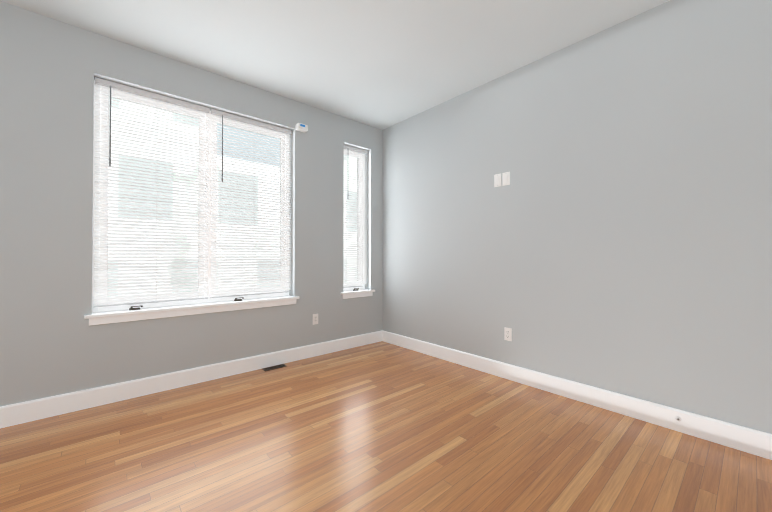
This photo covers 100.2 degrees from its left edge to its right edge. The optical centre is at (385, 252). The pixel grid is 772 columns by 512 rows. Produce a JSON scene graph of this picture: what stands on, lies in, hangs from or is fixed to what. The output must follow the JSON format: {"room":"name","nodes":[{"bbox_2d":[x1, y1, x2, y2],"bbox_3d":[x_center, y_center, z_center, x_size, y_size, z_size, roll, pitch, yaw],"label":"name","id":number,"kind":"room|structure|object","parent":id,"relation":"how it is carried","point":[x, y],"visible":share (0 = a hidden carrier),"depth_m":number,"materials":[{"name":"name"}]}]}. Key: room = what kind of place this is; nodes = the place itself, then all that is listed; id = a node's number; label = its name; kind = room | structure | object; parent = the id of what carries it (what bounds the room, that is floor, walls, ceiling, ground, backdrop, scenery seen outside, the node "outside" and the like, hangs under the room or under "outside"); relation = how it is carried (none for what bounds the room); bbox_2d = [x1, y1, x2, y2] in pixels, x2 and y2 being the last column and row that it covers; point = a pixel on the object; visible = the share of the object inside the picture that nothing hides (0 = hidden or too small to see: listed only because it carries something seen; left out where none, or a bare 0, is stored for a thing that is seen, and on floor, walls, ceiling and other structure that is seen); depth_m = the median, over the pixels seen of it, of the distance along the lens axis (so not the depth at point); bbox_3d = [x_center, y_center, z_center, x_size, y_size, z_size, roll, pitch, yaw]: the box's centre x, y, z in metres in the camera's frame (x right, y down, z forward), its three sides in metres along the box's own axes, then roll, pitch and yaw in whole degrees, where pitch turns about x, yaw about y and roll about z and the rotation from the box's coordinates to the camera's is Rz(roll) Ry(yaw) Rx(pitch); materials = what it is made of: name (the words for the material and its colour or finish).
{"room":"empty room","nodes":[
{"label":"empty room","id":0,"kind":"room"},
{"bbox_2d":[0,1,382,406],"bbox_3d":[-2.075,-0.248,2.599,5.663,2.750,0.240,0,-1,-41],"label":"wall","id":1,"kind":"structure","parent":0,"point":[53,342],"depth_m":2.37,"materials":[{"name":"grey paint"}]},
{"bbox_2d":[92,80,289,311],"bbox_3d":[-1.635,-0.433,2.978,1.580,1.777,0.172,0,-1,-41],"label":"window","id":2,"kind":"structure","parent":1,"relation":"in","point":[209,267],"depth_m":2.96,"materials":[{"name":"white plastic"}]},
{"bbox_2d":[93,77,209,307],"bbox_3d":[-1.902,-0.454,2.683,0.776,1.734,0.056,0,-1,-41],"label":"window blind","id":3,"kind":"object","parent":2,"relation":"attached to","point":[173,275],"visible":1,"depth_m":2.65,"materials":[{"name":"white plastic"}]},
{"bbox_2d":[210,109,291,297],"bbox_3d":[-1.306,-0.450,3.204,0.776,1.734,0.056,0,-1,-41],"label":"window blind","id":4,"kind":"object","parent":2,"relation":"attached to","point":[247,121],"visible":0.9,"depth_m":3.18,"materials":[{"name":"white plastic"}]},
{"bbox_2d":[0,330,382,427],"bbox_3d":[-1.990,1.058,2.491,5.183,0.135,0.016,0,-1,-41],"label":"baseboard","id":5,"kind":"structure","parent":1,"relation":"attached to","point":[27,411],"depth_m":2.62,"materials":[{"name":"white wood"}]},
{"bbox_2d":[84,295,299,325],"bbox_3d":[-1.589,0.494,2.917,1.660,0.078,0.169,0,-1,-41],"label":"sill","id":6,"kind":"structure","parent":1,"relation":"attached to","point":[112,316],"depth_m":2.73,"materials":[{"name":"white wood"}]},
{"bbox_2d":[295,123,307,132],"bbox_3d":[-0.895,-1.329,3.430,0.110,0.062,0.076,0,-1,-41],"label":"sensor","id":7,"kind":"object","parent":1,"relation":"attached to","point":[300,127],"visible":1,"depth_m":3.40,"materials":[{"name":"white plastic"}]},
{"bbox_2d":[313,314,317,324],"bbox_3d":[-0.776,0.731,3.560,0.070,0.115,0.010,0,-1,-41],"label":"electrical outlet","id":8,"kind":"object","parent":1,"relation":"attached to","point":[315,318],"visible":1,"depth_m":3.56,"materials":[{"name":"white plastic"}]},
{"bbox_2d":[343,149,364,290],"bbox_3d":[-0.421,-0.424,4.039,0.413,1.777,0.172,0,-1,-41],"label":"window","id":9,"kind":"structure","parent":1,"relation":"in","point":[363,287],"depth_m":4.15,"materials":[{"name":"white plastic"}]},
{"bbox_2d":[343,145,367,287],"bbox_3d":[-0.391,-0.443,4.004,0.401,1.734,0.056,0,-1,-41],"label":"window blind","id":10,"kind":"object","parent":9,"relation":"attached to","point":[359,262],"visible":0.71,"depth_m":4.01,"materials":[{"name":"white plastic"}]},
{"bbox_2d":[341,289,374,298],"bbox_3d":[-0.376,0.503,3.978,0.493,0.078,0.169,0,-1,-41],"label":"sill","id":11,"kind":"structure","parent":1,"relation":"attached to","point":[346,294],"depth_m":3.92,"materials":[{"name":"white wood"}]},
{"bbox_2d":[0,0,669,129],"bbox_3d":[-0.252,-1.702,0.528,5.663,0.120,5.778,0,-1,-41],"label":"ceiling","id":12,"kind":"structure","parent":0,"point":[382,64],"depth_m":2.45,"materials":[{"name":"white paint"}]},
{"bbox_2d":[0,341,771,511],"bbox_3d":[-0.252,1.138,0.502,5.663,0.060,5.778,0,-1,-41],"label":"floor","id":13,"kind":"structure","parent":0,"point":[382,426],"depth_m":1.81,"materials":[{"name":"brown wood"}]},
{"bbox_2d":[262,364,285,370],"bbox_3d":[-1.099,1.129,3.186,0.220,0.009,0.090,0,-1,-41],"label":"floor vent","id":14,"kind":"object","parent":13,"relation":"in","point":[274,367],"visible":1,"depth_m":3.18,"materials":[{"name":"brown metal"}]},
{"bbox_2d":[383,0,771,433],"bbox_3d":[1.868,-0.252,2.210,0.240,2.750,5.538,0,-1,-41],"label":"wall","id":15,"kind":"structure","parent":0,"point":[615,235],"depth_m":2.31,"materials":[{"name":"grey paint"}]},
{"bbox_2d":[494,172,509,186],"bbox_3d":[1.056,-0.670,2.949,0.015,0.118,0.154,0,-1,-41],"label":"switch plates","id":16,"kind":"object","parent":15,"relation":"attached to","point":[504,180],"visible":1,"depth_m":2.94,"materials":[{"name":"white plastic"}]},
{"bbox_2d":[504,327,511,340],"bbox_3d":[1.094,0.730,2.897,0.010,0.115,0.070,0,-1,-41],"label":"electrical outlet","id":17,"kind":"object","parent":15,"relation":"attached to","point":[507,334],"visible":1,"depth_m":2.89,"materials":[{"name":"white plastic"}]},
{"bbox_2d":[382,330,771,459],"bbox_3d":[1.698,1.056,2.198,0.016,0.135,5.282,0,-1,-41],"label":"baseboard","id":18,"kind":"structure","parent":15,"relation":"attached to","point":[745,439],"depth_m":2.28,"materials":[{"name":"white wood"}]},
{"label":"outside","id":19,"kind":"structure","parent":0,"visible":0},
{"bbox_2d":[98,97,356,311],"bbox_3d":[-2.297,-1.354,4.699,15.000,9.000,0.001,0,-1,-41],"label":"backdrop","id":20,"kind":"structure","parent":19,"point":[148,113],"depth_m":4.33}
]}

